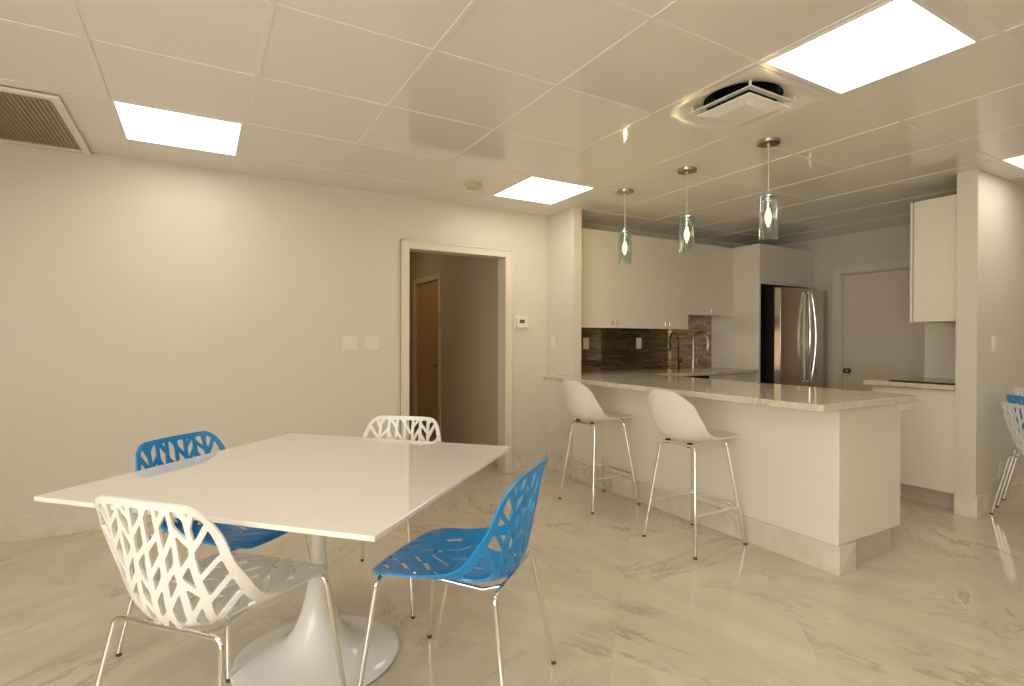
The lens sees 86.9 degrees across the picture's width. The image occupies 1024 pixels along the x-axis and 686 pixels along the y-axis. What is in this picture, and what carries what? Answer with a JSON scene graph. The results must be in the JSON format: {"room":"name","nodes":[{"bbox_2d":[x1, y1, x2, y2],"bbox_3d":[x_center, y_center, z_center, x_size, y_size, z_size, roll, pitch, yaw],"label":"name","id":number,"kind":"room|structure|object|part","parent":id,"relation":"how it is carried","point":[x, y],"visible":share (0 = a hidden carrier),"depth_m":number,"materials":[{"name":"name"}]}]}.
{"room":"common room","nodes":[
{"label":"common room","id":0,"kind":"room"},
{"bbox_2d":[0,142,746,518],"bbox_3d":[-0.575,-0.010,4.714,8.930,2.400,0.135,0,0,-30],"label":"wall","id":1,"kind":"structure","parent":0,"point":[141,300],"depth_m":3.75,"materials":[{"name":"paint"}]},
{"bbox_2d":[0,452,546,543],"bbox_3d":[-2.039,1.118,3.789,5.467,0.148,0.013,0,0,-30],"label":"baseboard","id":2,"kind":"structure","parent":1,"relation":"attached to","point":[37,526],"depth_m":3.35,"materials":[{"name":"stone"}]},
{"bbox_2d":[342,336,356,350],"bbox_3d":[-1.268,0.001,4.229,0.118,0.116,0.010,0,0,-30],"label":"light switch","id":3,"kind":"object","parent":1,"relation":"attached to","point":[349,343],"visible":1,"depth_m":4.23,"materials":[{"name":"white plastic"}]},
{"bbox_2d":[364,336,378,349],"bbox_3d":[-1.119,0.001,4.316,0.118,0.116,0.010,0,0,-30],"label":"light switch","id":4,"kind":"object","parent":1,"relation":"attached to","point":[370,342],"visible":1,"depth_m":4.31,"materials":[{"name":"white plastic"}]},
{"bbox_2d":[400,239,512,472],"bbox_3d":[-0.490,0.169,4.756,1.054,2.042,0.164,0,0,-30],"label":"door frame","id":5,"kind":"structure","parent":1,"relation":"in","point":[504,256],"depth_m":4.93,"materials":[{"name":"beige paint"}]},
{"bbox_2d":[514,316,528,328],"bbox_3d":[0.091,-0.190,5.004,0.164,0.124,0.029,0,0,-30],"label":"thermostat","id":6,"kind":"object","parent":1,"relation":"attached to","point":[520,322],"visible":1,"depth_m":4.99,"materials":[{"name":"white plastic"}]},
{"bbox_2d":[583,338,588,348],"bbox_3d":[0.743,0.004,5.421,0.072,0.116,0.008,0,0,-30],"label":"wall outlet","id":7,"kind":"object","parent":1,"relation":"attached to","point":[585,340],"visible":1,"depth_m":5.42,"materials":[{"name":"white plastic"}]},
{"bbox_2d":[581,228,639,327],"bbox_3d":[0.846,-0.609,5.305,0.837,0.926,0.325,0,0,-30],"label":"upper cabinet","id":8,"kind":"object","parent":1,"relation":"attached to","point":[610,284],"visible":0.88,"depth_m":5.20,"materials":[{"name":"beige paint"}]},
{"bbox_3d":[0.764,-0.608,5.112,0.502,0.926,0.020,0,0,-30],"label":"door","id":9,"kind":"part","parent":8,"relation":"part of","materials":[{"name":"beige paint"}]},
{"bbox_3d":[1.126,-0.609,5.322,0.334,0.926,0.020,0,0,-30],"label":"door","id":10,"kind":"part","parent":8,"relation":"part of","materials":[{"name":"beige paint"}]},
{"bbox_2d":[636,338,641,348],"bbox_3d":[1.357,0.003,5.777,0.072,0.116,0.008,0,0,-30],"label":"wall outlet","id":11,"kind":"object","parent":1,"relation":"attached to","point":[638,340],"visible":1,"depth_m":5.77,"materials":[{"name":"white plastic"}]},
{"bbox_2d":[621,236,687,328],"bbox_3d":[1.507,-0.610,5.688,0.689,0.926,0.325,0,0,-30],"label":"upper cabinet","id":12,"kind":"object","parent":1,"relation":"attached to","point":[663,262],"visible":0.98,"depth_m":5.56,"materials":[{"name":"beige paint"}]},
{"bbox_3d":[1.427,-0.609,5.496,0.359,0.926,0.020,0,0,-30],"label":"door","id":13,"kind":"part","parent":12,"relation":"part of","materials":[{"name":"beige paint"}]},
{"bbox_3d":[1.726,-0.609,5.669,0.329,0.926,0.020,0,0,-30],"label":"door","id":14,"kind":"part","parent":12,"relation":"part of","materials":[{"name":"beige paint"}]},
{"bbox_2d":[688,242,732,316],"bbox_3d":[2.114,-0.689,6.039,0.712,0.769,0.325,0,0,-30],"label":"upper cabinet","id":15,"kind":"object","parent":1,"relation":"attached to","point":[710,267],"visible":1,"depth_m":5.91,"materials":[{"name":"beige paint"}]},
{"bbox_3d":[2.024,-0.688,5.842,0.359,0.769,0.020,0,0,-30],"label":"door","id":16,"kind":"part","parent":15,"relation":"part of","materials":[{"name":"beige paint"}]},
{"bbox_3d":[2.333,-0.688,6.020,0.352,0.769,0.020,0,0,-30],"label":"door","id":17,"kind":"part","parent":15,"relation":"part of","materials":[{"name":"beige paint"}]},
{"bbox_2d":[761,244,813,288],"bbox_3d":[2.959,-0.858,6.333,0.989,0.431,0.660,0,0,-30],"label":"upper cabinet","id":18,"kind":"object","parent":1,"relation":"attached to","point":[780,266],"visible":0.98,"depth_m":6.06,"materials":[{"name":"beige paint"}]},
{"bbox_3d":[2.911,-0.856,5.967,0.538,0.431,0.020,0,0,-30],"label":"door","id":19,"kind":"part","parent":18,"relation":"part of","materials":[{"name":"beige paint"}]},
{"bbox_3d":[3.326,-0.856,6.207,0.419,0.431,0.020,0,0,-30],"label":"door","id":20,"kind":"part","parent":18,"relation":"part of","materials":[{"name":"beige paint"}]},
{"bbox_2d":[409,252,497,463],"bbox_3d":[-1.022,-0.025,6.873,0.080,2.400,4.080,0,0,-30],"label":"wall","id":21,"kind":"structure","parent":0,"point":[469,285],"depth_m":5.91,"materials":[{"name":"beige paint"}]},
{"bbox_2d":[413,273,440,433],"bbox_3d":[-1.094,0.165,6.902,0.016,2.020,0.940,0,0,-30],"label":"trim","id":22,"kind":"structure","parent":21,"relation":"attached to","point":[435,276],"depth_m":6.70,"materials":[{"name":"beige paint"}]},
{"bbox_2d":[417,280,437,437],"bbox_3d":[-1.075,0.196,6.914,0.081,1.946,0.796,0,0,-30],"label":"door","id":23,"kind":"structure","parent":21,"relation":"in","point":[427,339],"depth_m":6.94,"materials":[{"name":"brown paint"}]},
{"bbox_2d":[0,0,1023,245],"bbox_3d":[2.114,-1.335,1.734,10.600,0.300,8.100,0,0,-30],"label":"ceiling","id":24,"kind":"structure","parent":0,"point":[657,67],"depth_m":2.63,"materials":[{"name":"paint"}]},
{"bbox_2d":[0,86,90,153],"bbox_3d":[-2.697,-1.192,2.855,0.635,0.015,0.910,0,0,-30],"label":"ceiling vent","id":25,"kind":"object","parent":24,"relation":"in","point":[29,118],"visible":1,"depth_m":2.94,"materials":[{"name":"white metal"}]},
{"bbox_2d":[111,99,243,155],"bbox_3d":[-1.870,-1.200,3.065,0.586,0.006,0.602,0,0,-30],"label":"recessed light","id":26,"kind":"object","parent":24,"relation":"in","point":[142,123],"visible":1,"depth_m":3.04,"materials":[{"name":"white plastic"}]},
{"bbox_2d":[465,181,481,190],"bbox_3d":[-0.294,-1.184,4.097,0.132,0.042,0.132,0,0,-30],"label":"smoke detector","id":27,"kind":"object","parent":24,"relation":"attached to","point":[472,185],"visible":1,"depth_m":4.06,"materials":[{"name":"beige plastic"}]},
{"bbox_2d":[0,0,1023,243],"bbox_3d":[2.227,-1.185,1.705,10.765,0.007,7.935,0,0,-30],"label":"ceiling grid","id":28,"kind":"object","parent":24,"relation":"attached to","point":[271,4],"depth_m":2.65,"materials":[{"name":"white metal"}]},
{"bbox_2d":[492,176,595,204],"bbox_3d":[0.242,-1.202,4.288,0.586,0.006,0.602,0,0,-30],"label":"recessed light","id":29,"kind":"object","parent":24,"relation":"in","point":[532,188],"visible":1,"depth_m":4.26,"materials":[{"name":"white plastic"}]},
{"bbox_2d":[617,189,633,263],"bbox_3d":[0.894,-0.915,4.281,0.132,0.578,0.132,0,0,-30],"label":"pendant lamp","id":30,"kind":"object","parent":24,"relation":"hanging from","point":[624,192],"visible":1,"depth_m":4.27,"materials":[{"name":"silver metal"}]},
{"bbox_2d":[619,229,630,241],"bbox_3d":[0.894,-0.853,4.281,0.092,0.102,0.092,0,0,-30],"label":"socket","id":31,"kind":"object","parent":30,"relation":"attached to","point":[624,232],"depth_m":4.27,"materials":[{"name":"silver metal"}]},
{"bbox_2d":[677,166,696,240],"bbox_3d":[1.209,-0.911,3.737,0.132,0.578,0.132,0,0,-30],"label":"pendant lamp","id":32,"kind":"object","parent":24,"relation":"hanging from","point":[687,170],"visible":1,"depth_m":3.72,"materials":[{"name":"silver metal"}]},
{"bbox_2d":[680,213,693,227],"bbox_3d":[1.209,-0.849,3.738,0.092,0.102,0.092,0,0,-30],"label":"socket","id":33,"kind":"object","parent":32,"relation":"attached to","point":[686,217],"depth_m":3.72,"materials":[{"name":"silver metal"}]},
{"bbox_2d":[657,65,834,135],"bbox_3d":[1.155,-1.254,2.711,0.586,0.220,0.586,0,0,-30],"label":"ceiling vent","id":34,"kind":"object","parent":24,"relation":"in","point":[758,95],"visible":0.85,"depth_m":2.68,"materials":[{"name":"white metal"}]},
{"bbox_3d":[1.155,-1.154,2.711,0.304,0.020,0.304,0,0,-30],"label":"dropped plate","id":35,"kind":"part","parent":34,"relation":"part of","materials":[{"name":"white metal"}]},
{"bbox_2d":[756,137,780,237],"bbox_3d":[1.519,-0.907,3.203,0.132,0.578,0.132,0,0,-30],"label":"pendant lamp","id":36,"kind":"object","parent":24,"relation":"hanging from","point":[767,142],"visible":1,"depth_m":3.19,"materials":[{"name":"silver metal"}]},
{"bbox_2d":[760,191,776,209],"bbox_3d":[1.519,-0.845,3.203,0.092,0.102,0.092,0,0,-30],"label":"socket","id":37,"kind":"object","parent":36,"relation":"attached to","point":[767,198],"depth_m":3.19,"materials":[{"name":"silver metal"}]},
{"bbox_3d":[1.519,-1.031,3.202,0.005,0.270,0.005,0,0,37],"label":"cord","id":38,"kind":"part","parent":36,"relation":"part of","materials":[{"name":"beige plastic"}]},
{"bbox_2d":[762,0,980,94],"bbox_3d":[1.448,-1.186,2.204,0.586,0.006,0.538,0,0,-30],"label":"recessed light","id":39,"kind":"object","parent":24,"relation":"in","point":[892,37],"visible":1,"depth_m":2.16,"materials":[{"name":"white plastic"}]},
{"bbox_2d":[1000,155,1023,169],"bbox_3d":[3.576,-1.188,3.399,0.586,0.006,0.602,0,0,-30],"label":"recessed light","id":40,"kind":"object","parent":24,"relation":"in","point":[1017,161],"visible":1,"depth_m":3.54,"materials":[{"name":"white plastic"}]},
{"bbox_2d":[1005,156,1023,167],"bbox_3d":[3.576,-1.189,3.399,0.562,0.003,0.578,0,0,-30],"label":"diffuser","id":41,"kind":"object","parent":40,"relation":"attached to","point":[1017,161],"depth_m":3.54,"materials":[{"name":"white"}]},
{"bbox_2d":[0,428,1023,685],"bbox_3d":[1.105,1.232,3.481,10.800,0.060,12.300,0,0,-30],"label":"floor","id":42,"kind":"structure","parent":0,"point":[944,606],"depth_m":2.46,"materials":[{"name":"tile"}]},
{"bbox_2d":[116,431,309,682],"bbox_3d":[-1.187,0.801,2.240,0.550,0.805,0.518,0,0,17],"label":"chair","id":43,"kind":"object","parent":42,"relation":"on","point":[237,538],"visible":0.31,"depth_m":2.17,"materials":[{"name":"blue plastic"}]},
{"bbox_3d":[-1.424,0.975,2.172,0.065,0.436,0.270,0,0,33],"label":"leg","id":44,"kind":"part","parent":43,"relation":"part of","materials":[{"name":"silver metal"}]},
{"bbox_3d":[-1.018,0.978,2.051,0.055,0.433,0.265,0,0,6],"label":"leg","id":45,"kind":"part","parent":43,"relation":"part of","materials":[{"name":"silver metal"}]},
{"bbox_3d":[-0.941,0.976,2.304,0.055,0.433,0.265,0,0,28],"label":"leg","id":46,"kind":"part","parent":43,"relation":"part of","materials":[{"name":"silver metal"}]},
{"bbox_2d":[94,495,346,685],"bbox_3d":[-0.877,0.805,1.651,0.518,0.805,0.550,0,0,17],"label":"chair","id":47,"kind":"object","parent":42,"relation":"on","point":[178,612],"visible":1,"depth_m":1.44,"materials":[{"name":"white plastic"}]},
{"bbox_3d":[-1.068,0.980,1.495,0.270,0.436,0.065,0,0,2],"label":"leg","id":48,"kind":"part","parent":47,"relation":"part of","materials":[{"name":"silver metal"}]},
{"bbox_3d":[-0.812,0.981,1.414,0.270,0.436,0.065,0,0,33],"label":"leg","id":49,"kind":"part","parent":47,"relation":"part of","materials":[{"name":"silver metal"}]},
{"bbox_3d":[-0.780,0.787,1.627,0.014,0.038,0.408,0,0,17],"label":"seat rail","id":50,"kind":"part","parent":47,"relation":"part of","materials":[{"name":"silver metal"}]},
{"bbox_3d":[-0.939,0.979,1.899,0.265,0.433,0.055,0,0,29],"label":"leg","id":51,"kind":"part","parent":47,"relation":"part of","materials":[{"name":"silver metal"}]},
{"bbox_3d":[-0.687,0.980,1.820,0.265,0.433,0.055,0,0,6],"label":"leg","id":52,"kind":"part","parent":47,"relation":"part of","materials":[{"name":"silver metal"}]},
{"bbox_2d":[34,433,510,685],"bbox_3d":[-0.746,0.840,2.084,1.192,0.730,1.192,0,0,16],"label":"dining table","id":53,"kind":"object","parent":42,"relation":"on","point":[319,486],"visible":0.91,"depth_m":1.94,"materials":[{"name":"glossy white lacquer"}]},
{"bbox_2d":[360,416,450,618],"bbox_3d":[-0.629,0.799,2.667,0.518,0.805,0.550,0,0,11],"label":"chair","id":54,"kind":"object","parent":42,"relation":"on","point":[380,420],"visible":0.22,"depth_m":2.91,"materials":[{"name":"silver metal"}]},
{"bbox_3d":[-0.722,0.972,2.897,0.270,0.436,0.065,0,0,27],"label":"leg","id":55,"kind":"part","parent":54,"relation":"part of","materials":[{"name":"silver metal"}]},
{"bbox_3d":[-0.541,0.977,2.430,0.265,0.433,0.055,0,0,22],"label":"leg","id":56,"kind":"part","parent":54,"relation":"part of","materials":[{"name":"silver metal"}]},
{"bbox_3d":[-0.458,0.973,2.846,0.270,0.436,0.065,0,0,-5],"label":"leg","id":57,"kind":"part","parent":54,"relation":"part of","materials":[{"name":"silver metal"}]},
{"bbox_2d":[357,456,555,685],"bbox_3d":[-0.174,0.805,1.888,0.550,0.805,0.518,0,0,19],"label":"chair","id":58,"kind":"object","parent":42,"relation":"on","point":[496,565],"visible":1,"depth_m":1.79,"materials":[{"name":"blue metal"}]},
{"bbox_3d":[-0.424,0.981,1.837,0.055,0.433,0.265,0,0,31],"label":"leg","id":59,"kind":"part","parent":58,"relation":"part of","materials":[{"name":"silver metal"}]},
{"bbox_3d":[-0.336,0.979,2.086,0.055,0.433,0.265,0,0,8],"label":"leg","id":60,"kind":"part","parent":58,"relation":"part of","materials":[{"name":"silver metal"}]},
{"bbox_3d":[-0.214,0.787,1.796,0.408,0.038,0.014,0,0,19],"label":"seat rail","id":61,"kind":"part","parent":58,"relation":"part of","materials":[{"name":"silver metal"}]},
{"bbox_3d":[-0.024,0.981,1.694,0.065,0.436,0.270,0,0,4],"label":"leg","id":62,"kind":"part","parent":58,"relation":"part of","materials":[{"name":"silver metal"}]},
{"bbox_3d":[0.065,0.980,1.947,0.065,0.436,0.270,0,0,35],"label":"leg","id":63,"kind":"part","parent":58,"relation":"part of","materials":[{"name":"silver metal"}]},
{"bbox_2d":[547,207,581,459],"bbox_3d":[0.470,-0.009,5.022,0.088,2.400,0.450,0,0,-30],"label":"wall pier","id":64,"kind":"object","parent":42,"relation":"on","point":[564,227],"visible":0.71,"depth_m":4.96,"materials":[{"name":"paint"}]},
{"bbox_2d":[551,336,554,347],"bbox_3d":[0.383,-0.010,5.075,0.010,0.116,0.072,0,0,-30],"label":"light switch","id":65,"kind":"object","parent":64,"relation":"attached to","point":[552,337],"visible":1,"depth_m":5.07,"materials":[{"name":"white plastic"}]},
{"bbox_2d":[546,452,571,476],"bbox_3d":[0.433,1.117,4.989,0.013,0.148,0.415,0,0,-30],"label":"baseboard","id":66,"kind":"object","parent":64,"relation":"attached to","point":[554,462],"visible":0.91,"depth_m":5.00,"materials":[{"name":"stone"}]},
{"bbox_2d":[558,380,639,513],"bbox_3d":[0.641,0.733,4.064,0.502,0.928,0.424,0,0,-30],"label":"bar stool","id":67,"kind":"object","parent":42,"relation":"on","point":[581,403],"visible":1,"depth_m":3.94,"materials":[{"name":"white plastic"}]},
{"bbox_3d":[0.461,0.883,4.086,0.222,0.604,0.059,0,0,40],"label":"leg","id":68,"kind":"part","parent":67,"relation":"part of","materials":[{"name":"silver metal"}]},
{"bbox_3d":[0.570,0.885,3.897,0.059,0.604,0.222,0,0,-10],"label":"leg","id":69,"kind":"part","parent":67,"relation":"part of","materials":[{"name":"silver metal"}]},
{"bbox_3d":[0.726,0.877,4.242,0.066,0.616,0.229,0,0,-6],"label":"leg","id":70,"kind":"part","parent":67,"relation":"part of","materials":[{"name":"silver metal"}]},
{"bbox_3d":[0.688,0.585,3.997,0.271,0.025,0.014,0,0,-30],"label":"seat rail","id":71,"kind":"part","parent":67,"relation":"part of","materials":[{"name":"silver metal"}]},
{"bbox_3d":[0.838,0.879,4.049,0.229,0.616,0.066,0,0,36],"label":"leg","id":72,"kind":"part","parent":67,"relation":"part of","materials":[{"name":"silver metal"}]},
{"bbox_2d":[642,389,746,559],"bbox_3d":[1.095,0.739,3.280,0.502,0.928,0.424,0,0,-30],"label":"bar stool","id":73,"kind":"object","parent":42,"relation":"on","point":[672,415],"visible":1,"depth_m":3.15,"materials":[{"name":"white plastic"}]},
{"bbox_3d":[0.914,0.889,3.303,0.222,0.604,0.059,0,0,40],"label":"leg","id":74,"kind":"part","parent":73,"relation":"part of","materials":[{"name":"silver metal"}]},
{"bbox_3d":[1.005,0.891,3.109,0.088,0.604,0.207,0,0,-30],"label":"leg","id":75,"kind":"part","parent":73,"relation":"part of","materials":[{"name":"silver metal"}]},
{"bbox_3d":[1.179,0.883,3.459,0.066,0.616,0.229,0,0,-6],"label":"leg","id":76,"kind":"part","parent":73,"relation":"part of","materials":[{"name":"silver metal"}]},
{"bbox_3d":[1.142,0.591,3.214,0.271,0.025,0.014,0,0,-30],"label":"seat rail","id":77,"kind":"part","parent":73,"relation":"part of","materials":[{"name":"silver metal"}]},
{"bbox_3d":[1.291,0.885,3.266,0.229,0.616,0.066,0,0,36],"label":"leg","id":78,"kind":"part","parent":73,"relation":"part of","materials":[{"name":"silver metal"}]},
{"bbox_2d":[709,373,755,381],"bbox_3d":[1.790,0.759,5.705,1.615,0.862,0.597,0,0,-30],"label":"base cabinet","id":79,"kind":"object","parent":42,"relation":"on","point":[751,377],"visible":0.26,"depth_m":5.70,"materials":[{"name":"beige paint"}]},
{"bbox_2d":[581,367,758,375],"bbox_3d":[1.530,0.304,5.526,2.243,0.035,0.621,0,0,-30],"label":"countertop","id":80,"kind":"structure","parent":79,"relation":"on","point":[700,371],"depth_m":5.44,"materials":[{"name":"stone"}]},
{"bbox_2d":[691,331,709,368],"bbox_3d":[2.088,0.078,5.984,0.107,0.413,0.214,0,0,-30],"label":"faucet","id":81,"kind":"object","parent":80,"relation":"on","point":[700,332],"visible":1,"depth_m":6.02,"materials":[{"name":"silver metal"}]},
{"bbox_3d":[2.086,0.030,5.978,0.025,0.317,0.195,0,0,-45],"label":"spout","id":82,"kind":"part","parent":81,"relation":"part of","materials":[{"name":"silver metal"}]},
{"bbox_2d":[680,375,708,378],"bbox_3d":[1.794,0.697,5.373,0.446,0.739,0.027,0,0,-30],"label":"dishwasher","id":83,"kind":"object","parent":79,"relation":"attached to","point":[702,376],"visible":0.02,"depth_m":5.41,"materials":[{"name":"metal"}]},
{"bbox_3d":[2.148,0.698,5.580,0.367,0.737,0.023,0,0,-30],"label":"door","id":84,"kind":"part","parent":79,"relation":"part of","materials":[{"name":"beige paint"}]},
{"bbox_3d":[2.470,0.698,5.766,0.370,0.737,0.023,0,0,-30],"label":"door","id":85,"kind":"part","parent":79,"relation":"part of","materials":[{"name":"beige paint"}]},
{"bbox_2d":[711,243,760,382],"bbox_3d":[2.510,0.058,6.096,0.025,2.262,0.633,0,0,-30],"label":"panel","id":86,"kind":"object","parent":42,"relation":"on","point":[736,338],"visible":0.36,"depth_m":5.98,"materials":[{"name":"beige paint"}]},
{"bbox_2d":[572,384,911,575],"bbox_3d":[1.437,0.765,3.985,0.745,0.868,2.320,0,0,-30],"label":"base cabinet","id":87,"kind":"object","parent":42,"relation":"on","point":[821,490],"visible":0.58,"depth_m":3.12,"materials":[{"name":"white laminate"}]},
{"bbox_3d":[1.139,0.692,3.821,0.040,0.720,2.305,0,0,-30],"label":"bar panel","id":88,"kind":"part","parent":87,"relation":"part of","materials":[{"name":"white laminate"}]},
{"bbox_3d":[1.180,1.126,3.838,0.153,0.148,2.320,0,0,-30],"label":"skirting","id":89,"kind":"part","parent":87,"relation":"part of","materials":[{"name":"stone"}]},
{"bbox_2d":[543,374,919,411],"bbox_3d":[1.322,0.313,3.952,0.992,0.035,2.460,0,0,-30],"label":"countertop","id":90,"kind":"structure","parent":87,"relation":"on","point":[816,399],"depth_m":3.29,"materials":[{"name":"stone"}]},
{"bbox_3d":[1.967,0.697,2.986,0.633,0.716,0.035,0,0,-30],"label":"panel","id":91,"kind":"part","parent":87,"relation":"part of","materials":[{"name":"beige paint"}]},
{"bbox_3d":[2.279,0.364,3.166,0.107,0.048,0.062,0,0,-30],"label":"counter rail","id":92,"kind":"part","parent":87,"relation":"part of","materials":[{"name":"white laminate"}]},
{"bbox_2d":[760,287,826,387],"bbox_3d":[3.049,0.287,6.230,0.860,1.765,0.878,0,0,-30],"label":"refrigerator","id":93,"kind":"object","parent":42,"relation":"on","point":[793,347],"visible":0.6,"depth_m":5.86,"materials":[{"name":"silver metal"}]},
{"bbox_3d":[3.018,-0.011,5.852,0.428,1.165,0.103,0,0,-30],"label":"door","id":94,"kind":"part","parent":93,"relation":"part of","materials":[{"name":"silver metal"}]},
{"bbox_3d":[3.222,-0.063,5.860,0.037,0.995,0.083,0,0,0],"label":"handle","id":95,"kind":"part","parent":93,"relation":"part of","materials":[{"name":"silver metal"}]},
{"bbox_3d":[3.283,-0.063,5.895,0.083,0.995,0.037,0,0,30],"label":"handle","id":96,"kind":"part","parent":93,"relation":"part of","materials":[{"name":"silver metal"}]},
{"bbox_3d":[3.391,-0.011,6.068,0.428,1.165,0.103,0,0,-30],"label":"door","id":97,"kind":"part","parent":93,"relation":"part of","materials":[{"name":"silver metal"}]},
{"bbox_2d":[872,385,954,507],"bbox_3d":[3.290,0.769,4.245,0.647,0.866,0.562,0,0,-30],"label":"base cabinet","id":98,"kind":"object","parent":42,"relation":"on","point":[927,463],"visible":0.58,"depth_m":3.99,"materials":[{"name":"beige paint"}]},
{"bbox_2d":[863,377,954,389],"bbox_3d":[3.264,0.316,4.245,0.693,0.035,0.598,0,0,-30],"label":"countertop","id":99,"kind":"structure","parent":98,"relation":"on","point":[882,382],"depth_m":4.08,"materials":[{"name":"stone"}]},
{"bbox_2d":[889,377,954,384],"bbox_3d":[3.316,0.294,4.211,0.560,0.008,0.440,0,0,-30],"label":"cooktop","id":100,"kind":"object","parent":99,"relation":"in","point":[922,379],"visible":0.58,"depth_m":4.18,"materials":[{"name":"black glass"}]},
{"bbox_2d":[990,402,1023,514],"bbox_3d":[3.582,0.805,3.501,0.550,0.805,0.518,0,0,12],"label":"chair","id":101,"kind":"object","parent":42,"relation":"on","point":[1010,419],"visible":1,"depth_m":3.63,"materials":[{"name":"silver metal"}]},
{"bbox_3d":[3.408,0.978,3.676,0.065,0.436,0.270,0,0,-4],"label":"leg","id":102,"kind":"part","parent":101,"relation":"part of","materials":[{"name":"silver metal"}]},
{"bbox_2d":[996,395,1023,507],"bbox_3d":[3.617,0.753,3.494,0.550,0.805,0.518,0,0,12],"label":"chair","id":103,"kind":"object","parent":101,"relation":"on","point":[1016,399],"visible":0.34,"depth_m":3.72,"materials":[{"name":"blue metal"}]},
{"bbox_3d":[3.442,0.926,3.669,0.065,0.436,0.270,0,0,-4],"label":"leg","id":104,"kind":"part","parent":103,"relation":"part of","materials":[{"name":"silver metal"}]},
{"bbox_2d":[1002,387,1023,500],"bbox_3d":[3.651,0.702,3.486,0.550,0.805,0.518,0,0,12],"label":"chair","id":105,"kind":"object","parent":103,"relation":"on","point":[1015,389],"visible":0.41,"depth_m":3.73,"materials":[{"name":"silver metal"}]},
{"bbox_3d":[3.476,0.874,3.661,0.065,0.436,0.270,0,0,-4],"label":"leg","id":106,"kind":"part","parent":105,"relation":"part of","materials":[{"name":"silver metal"}]},
{"bbox_2d":[778,224,909,387],"bbox_3d":[3.913,-0.005,5.774,0.100,2.400,2.600,0,0,-30],"label":"wall","id":107,"kind":"structure","parent":0,"point":[891,243],"depth_m":6.01,"materials":[{"name":"paint"}]},
{"bbox_2d":[832,259,924,388],"bbox_3d":[3.918,0.170,5.737,0.108,2.050,0.970,0,0,-30],"label":"trim","id":108,"kind":"structure","parent":107,"relation":"attached to","point":[838,272],"depth_m":6.06,"materials":[{"name":"beige paint"}]},
{"bbox_2d":[843,269,921,390],"bbox_3d":[3.890,0.217,5.721,0.110,1.944,0.772,0,0,-30],"label":"door","id":109,"kind":"structure","parent":107,"relation":"in","point":[880,340],"depth_m":5.74,"materials":[{"name":"beige paint"}]},
{"bbox_3d":[3.710,0.308,5.994,0.072,0.064,0.064,0,0,-30],"label":"knob","id":110,"kind":"part","parent":109,"relation":"part of","materials":[{"name":"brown metal"}]},
{"bbox_2d":[925,323,955,378],"bbox_3d":[3.635,0.013,4.379,0.080,2.380,0.465,0,0,-30],"label":"wall","id":111,"kind":"structure","parent":0,"point":[940,338],"depth_m":4.46,"materials":[{"name":"paint"}]},
{"bbox_2d":[955,169,1023,496],"bbox_3d":[4.625,0.004,4.614,3.370,2.400,0.120,0,0,-30],"label":"wall","id":112,"kind":"structure","parent":0,"point":[990,207],"depth_m":3.81,"materials":[{"name":"paint"}]},
{"bbox_2d":[910,194,956,322],"bbox_3d":[3.371,-0.612,4.133,0.618,0.906,0.308,0,0,-30],"label":"upper cabinet","id":113,"kind":"object","parent":112,"relation":"attached to","point":[933,222],"visible":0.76,"depth_m":3.98,"materials":[{"name":"beige paint"}]},
{"bbox_3d":[3.298,-0.613,4.260,0.615,0.906,0.014,0,0,-30],"label":"panel","id":114,"kind":"part","parent":113,"relation":"part of","materials":[{"name":"beige paint"}]},
{"bbox_2d":[954,481,1023,518],"bbox_3d":[4.620,1.130,4.612,3.383,0.148,0.133,0,0,-30],"label":"baseboard","id":115,"kind":"structure","parent":112,"relation":"attached to","point":[979,506],"depth_m":3.80,"materials":[{"name":"stone"}]},
{"bbox_2d":[992,336,996,351],"bbox_3d":[3.438,0.005,3.852,0.072,0.116,0.010,0,0,-30],"label":"light switch","id":116,"kind":"object","parent":112,"relation":"attached to","point":[994,338],"visible":1,"depth_m":3.84,"materials":[{"name":"white plastic"}]}
]}

